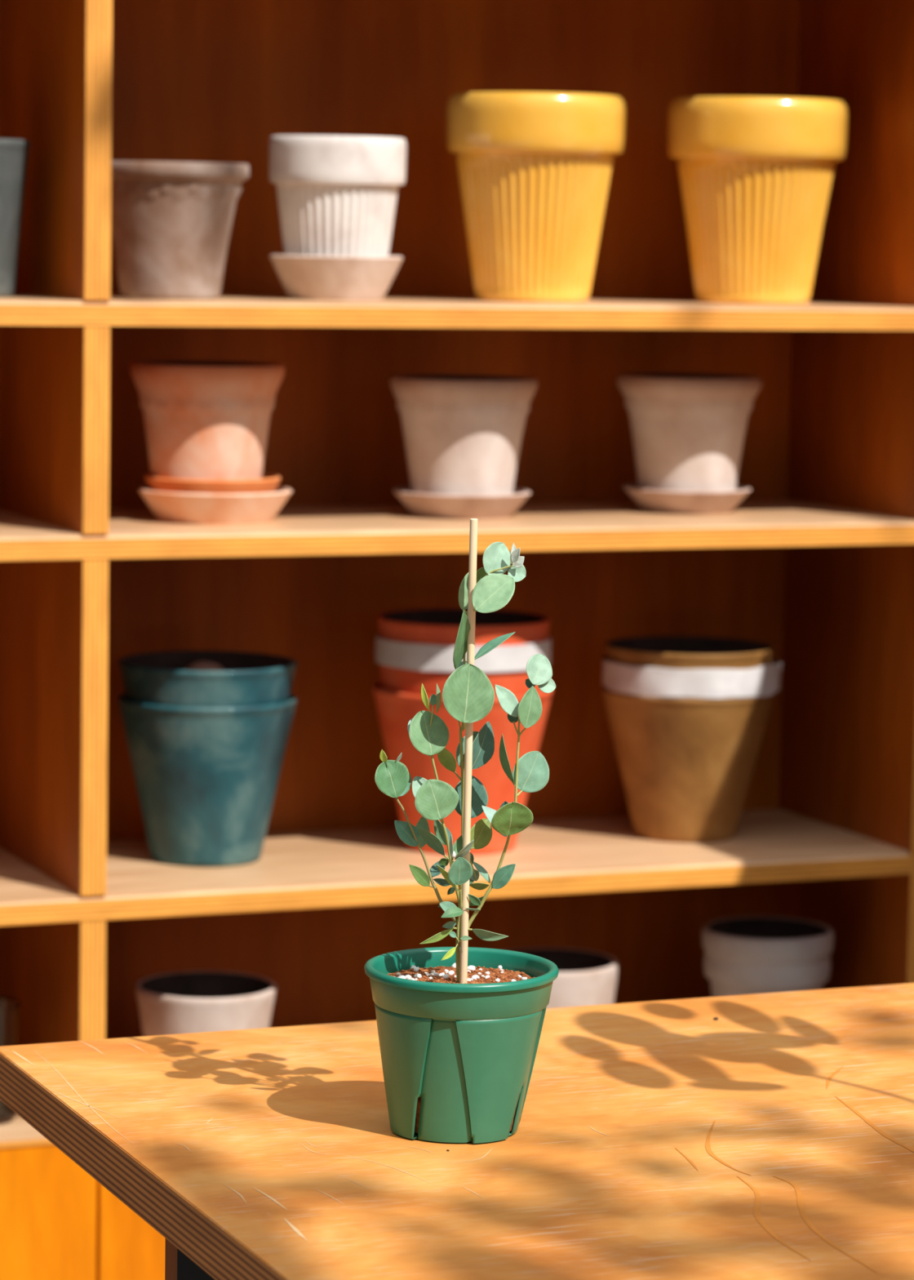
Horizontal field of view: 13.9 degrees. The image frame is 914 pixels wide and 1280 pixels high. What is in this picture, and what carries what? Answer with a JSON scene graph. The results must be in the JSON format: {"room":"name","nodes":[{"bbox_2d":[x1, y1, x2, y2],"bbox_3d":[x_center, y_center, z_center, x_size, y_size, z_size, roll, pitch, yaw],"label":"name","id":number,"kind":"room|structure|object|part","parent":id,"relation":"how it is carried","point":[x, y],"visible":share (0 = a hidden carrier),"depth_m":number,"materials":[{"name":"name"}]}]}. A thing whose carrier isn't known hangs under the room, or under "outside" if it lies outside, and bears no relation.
{"room":"plant shop","nodes":[
{"label":"plant shop","id":0,"kind":"room"},
{"bbox_2d":[364,946,559,1143],"bbox_3d":[0.002,0.292,2.688,0.140,0.120,0.140,-2,7,-22],"label":"pot","id":1,"kind":"object","parent":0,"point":[460,1028],"depth_m":2.65,"materials":[{"name":"teal plastic"}]},
{"bbox_3d":[1.136,1.326,1.278,9.000,0.080,9.200,-2,7,-22],"label":"floor","id":2,"kind":"structure","parent":0,"visible":0},
{"bbox_2d":[0,0,913,1279],"bbox_3d":[-0.568,0.077,4.100,2.296,1.716,0.353,-2,7,-22],"label":"shelving unit","id":3,"kind":"object","parent":2,"relation":"on","point":[815,564],"visible":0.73,"depth_m":4.40,"materials":[{"name":"brown wood"}]},
{"bbox_2d":[0,996,20,1124],"bbox_3d":[-0.517,0.461,4.090,0.078,0.129,0.078,-2,7,-22],"label":"pot","id":4,"kind":"object","parent":3,"relation":"on","point":[10,1008],"visible":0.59,"depth_m":4.07,"materials":[{"name":"white"}]},
{"bbox_2d":[0,138,30,297],"bbox_3d":[-0.529,-0.454,4.020,0.138,0.168,0.138,-2,7,-22],"label":"planter","id":5,"kind":"object","parent":3,"relation":"on","point":[14,153],"visible":1,"depth_m":3.99,"materials":[{"name":"grey ceramic"}]},
{"bbox_3d":[-0.574,0.522,4.145,2.296,0.007,0.341,-2,7,-22],"label":"shelf","id":6,"kind":"part","parent":3,"relation":"part of","materials":[{"name":"beige wood"}]},
{"bbox_3d":[-0.987,0.739,3.826,1.279,0.366,0.018,-2,7,-22],"label":"cupboard door","id":7,"kind":"part","parent":3,"relation":"part of","materials":[{"name":"orange wood"}]},
{"bbox_3d":[0.077,0.709,4.260,1.013,0.366,0.018,-2,7,-22],"label":"cupboard door","id":8,"kind":"part","parent":3,"relation":"part of","materials":[{"name":"orange wood"}]},
{"bbox_2d":[111,160,249,299],"bbox_3d":[-0.314,-0.450,4.109,0.171,0.148,0.171,-2,7,-22],"label":"clay pot","id":9,"kind":"object","parent":3,"relation":"on","point":[171,222],"visible":0.96,"depth_m":4.05,"materials":[{"name":"beige ceramic"}]},
{"bbox_2d":[135,970,276,1036],"bbox_3d":[-0.284,0.451,4.218,0.159,0.128,0.159,-2,7,-22],"label":"clay pot","id":10,"kind":"object","parent":3,"relation":"on","point":[189,1002],"visible":0.42,"depth_m":4.17,"materials":[{"name":"white ceramic"}]},
{"bbox_2d":[117,692,297,866],"bbox_3d":[-0.284,0.156,4.247,0.202,0.186,0.202,-2,7,-22],"label":"pot","id":11,"kind":"object","parent":3,"relation":"on","point":[206,779],"visible":0.88,"depth_m":4.18,"materials":[{"name":"teal ceramic"}]},
{"bbox_2d":[118,650,297,707],"bbox_3d":[-0.284,0.118,4.243,0.201,0.192,0.201,-2,7,-22],"label":"pot","id":12,"kind":"object","parent":11,"relation":"in","point":[161,677],"visible":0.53,"depth_m":4.16,"materials":[{"name":"teal ceramic"}]},
{"bbox_2d":[184,661,225,671],"bbox_3d":[-0.289,0.058,4.258,0.068,0.068,0.068,-2,7,-22],"label":"paper ball","id":13,"kind":"object","parent":12,"relation":"in","point":[202,665],"visible":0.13,"depth_m":4.24,"materials":[{"name":"paper"}]},
{"bbox_2d":[137,484,292,524],"bbox_3d":[-0.270,-0.152,4.177,0.172,0.036,0.172,-2,7,-22],"label":"saucer","id":14,"kind":"object","parent":3,"relation":"on","point":[169,507],"visible":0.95,"depth_m":4.11,"materials":[{"name":"ceramic"}]},
{"bbox_2d":[144,472,280,493],"bbox_3d":[-0.273,-0.162,4.176,0.152,0.044,0.152,-2,7,-22],"label":"saucer","id":15,"kind":"object","parent":14,"relation":"on","point":[268,483],"visible":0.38,"depth_m":4.11,"materials":[{"name":"ceramic"}]},
{"bbox_2d":[129,360,284,479],"bbox_3d":[-0.279,-0.228,4.169,0.172,0.162,0.172,-2,7,-22],"label":"terracotta pot","id":16,"kind":"object","parent":15,"relation":"on","point":[205,420],"visible":0.76,"depth_m":4.11,"materials":[{"name":"orange ceramic"}]},
{"bbox_2d":[269,253,403,300],"bbox_3d":[-0.136,-0.406,4.188,0.150,0.050,0.150,-2,7,-22],"label":"saucer","id":17,"kind":"object","parent":3,"relation":"on","point":[302,277],"visible":0.99,"depth_m":4.13,"materials":[{"name":"ceramic"}]},
{"bbox_2d":[269,135,406,256],"bbox_3d":[-0.134,-0.475,4.180,0.153,0.174,0.153,-2,7,-22],"label":"ribbed pot","id":18,"kind":"object","parent":17,"relation":"in","point":[337,195],"visible":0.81,"depth_m":4.12,"materials":[{"name":"white ceramic"}]},
{"bbox_3d":[-0.633,0.071,4.258,2.296,1.690,0.012,-2,7,-22],"label":"panel","id":19,"kind":"part","parent":3,"relation":"part of","materials":[{"name":"brown wood"}]},
{"bbox_3d":[-0.570,0.273,4.117,2.243,0.026,0.340,-2,7,-22],"label":"shelf","id":20,"kind":"part","parent":3,"relation":"part of","materials":[{"name":"beige wood"}]},
{"bbox_3d":[-0.563,-0.114,4.074,2.243,0.026,0.340,-2,7,-22],"label":"shelf","id":21,"kind":"part","parent":3,"relation":"part of","materials":[{"name":"beige wood"}]},
{"bbox_3d":[-0.559,-0.359,4.046,2.243,0.026,0.340,-2,7,-22],"label":"shelf","id":22,"kind":"part","parent":3,"relation":"part of","materials":[{"name":"brown wood"}]},
{"bbox_2d":[392,485,531,519],"bbox_3d":[0.005,-0.158,4.304,0.160,0.029,0.160,-2,7,-22],"label":"saucer","id":23,"kind":"object","parent":3,"relation":"on","point":[419,504],"visible":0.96,"depth_m":4.25,"materials":[{"name":"ceramic"}]},
{"bbox_2d":[390,373,537,494],"bbox_3d":[0.006,-0.226,4.297,0.170,0.152,0.170,-2,7,-22],"label":"clay pot","id":24,"kind":"object","parent":23,"relation":"on","point":[463,433],"visible":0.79,"depth_m":4.24,"materials":[{"name":"ceramic"}]},
{"bbox_2d":[373,681,552,855],"bbox_3d":[0.005,0.147,4.357,0.209,0.189,0.209,-2,7,-22],"label":"pot","id":25,"kind":"object","parent":3,"relation":"on","point":[395,710],"visible":0.36,"depth_m":4.29,"materials":[{"name":"ceramic"}]},
{"bbox_2d":[375,608,551,697],"bbox_3d":[0.006,0.090,4.350,0.208,0.235,0.208,-2,7,-22],"label":"pot","id":26,"kind":"object","parent":25,"relation":"in","point":[414,647],"visible":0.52,"depth_m":4.27,"materials":[{"name":"ceramic"}]},
{"bbox_2d":[445,91,626,302],"bbox_3d":[0.088,-0.505,4.274,0.205,0.234,0.205,-2,7,-22],"label":"pot","id":27,"kind":"object","parent":3,"relation":"on","point":[535,169],"visible":1,"depth_m":4.21,"materials":[{"name":"yellow ceramic"}]},
{"bbox_2d":[509,946,617,1008],"bbox_3d":[0.111,0.438,4.379,0.153,0.131,0.153,-2,7,-22],"label":"clay pot","id":28,"kind":"object","parent":3,"relation":"on","point":[584,977],"visible":0.23,"depth_m":4.33,"materials":[{"name":"white ceramic"}]},
{"bbox_2d":[622,483,751,514],"bbox_3d":[0.272,-0.168,4.431,0.152,0.029,0.152,-2,7,-22],"label":"saucer","id":29,"kind":"object","parent":3,"relation":"on","point":[663,501],"visible":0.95,"depth_m":4.38,"materials":[{"name":"ceramic"}]},
{"bbox_2d":[617,372,762,491],"bbox_3d":[0.273,-0.236,4.424,0.171,0.154,0.171,-2,7,-22],"label":"clay pot","id":30,"kind":"object","parent":29,"relation":"on","point":[688,429],"visible":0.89,"depth_m":4.37,"materials":[{"name":"ceramic"}]},
{"bbox_2d":[601,685,775,843],"bbox_3d":[0.274,0.145,4.468,0.206,0.178,0.206,-2,7,-22],"label":"pot","id":31,"kind":"object","parent":3,"relation":"on","point":[686,765],"visible":0.97,"depth_m":4.40,"materials":[{"name":"brown ceramic"}]},
{"bbox_2d":[602,635,782,698],"bbox_3d":[0.276,0.102,4.463,0.210,0.194,0.208,-2,7,-22],"label":"pot","id":32,"kind":"object","parent":31,"relation":"in","point":[697,667],"visible":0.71,"depth_m":4.38,"materials":[{"name":"white ceramic"}]},
{"bbox_2d":[666,96,848,304],"bbox_3d":[0.349,-0.514,4.380,0.210,0.237,0.210,1,6,1],"label":"pot","id":33,"kind":"object","parent":3,"relation":"on","point":[756,173],"visible":1,"depth_m":4.31,"materials":[{"name":"yellow ceramic"}]},
{"bbox_2d":[702,915,834,996],"bbox_3d":[0.371,0.420,4.484,0.158,0.153,0.158,-2,7,-22],"label":"clay pot","id":34,"kind":"object","parent":3,"relation":"on","point":[744,955],"visible":0.52,"depth_m":4.42,"materials":[{"name":"grey ceramic"}]},
{"bbox_3d":[0.487,-0.145,4.503,0.026,1.276,0.340,-2,7,-22],"label":"panel","id":35,"kind":"part","parent":3,"relation":"part of","materials":[{"name":"brown wood"}]},
{"bbox_2d":[0,982,913,1279],"bbox_3d":[0.619,0.745,2.656,1.586,0.750,1.352,-2,7,-22],"label":"work table","id":36,"kind":"object","parent":2,"relation":"on","point":[771,1138],"visible":1,"depth_m":2.65,"materials":[{"name":"brown wood"}]},
{"bbox_3d":[0.476,0.725,2.985,1.481,0.712,0.028,-2,7,-22],"label":"panel","id":37,"kind":"part","parent":36,"relation":"part of","materials":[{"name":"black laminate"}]},
{"bbox_2d":[364,518,559,1143],"bbox_3d":[0.005,0.133,2.671,0.140,0.440,0.140,0,7,-12],"label":"eucalyptus","id":38,"kind":"object","parent":36,"relation":"on","point":[460,1027],"visible":1,"depth_m":2.65,"materials":[{"name":"green plant"}]}
]}

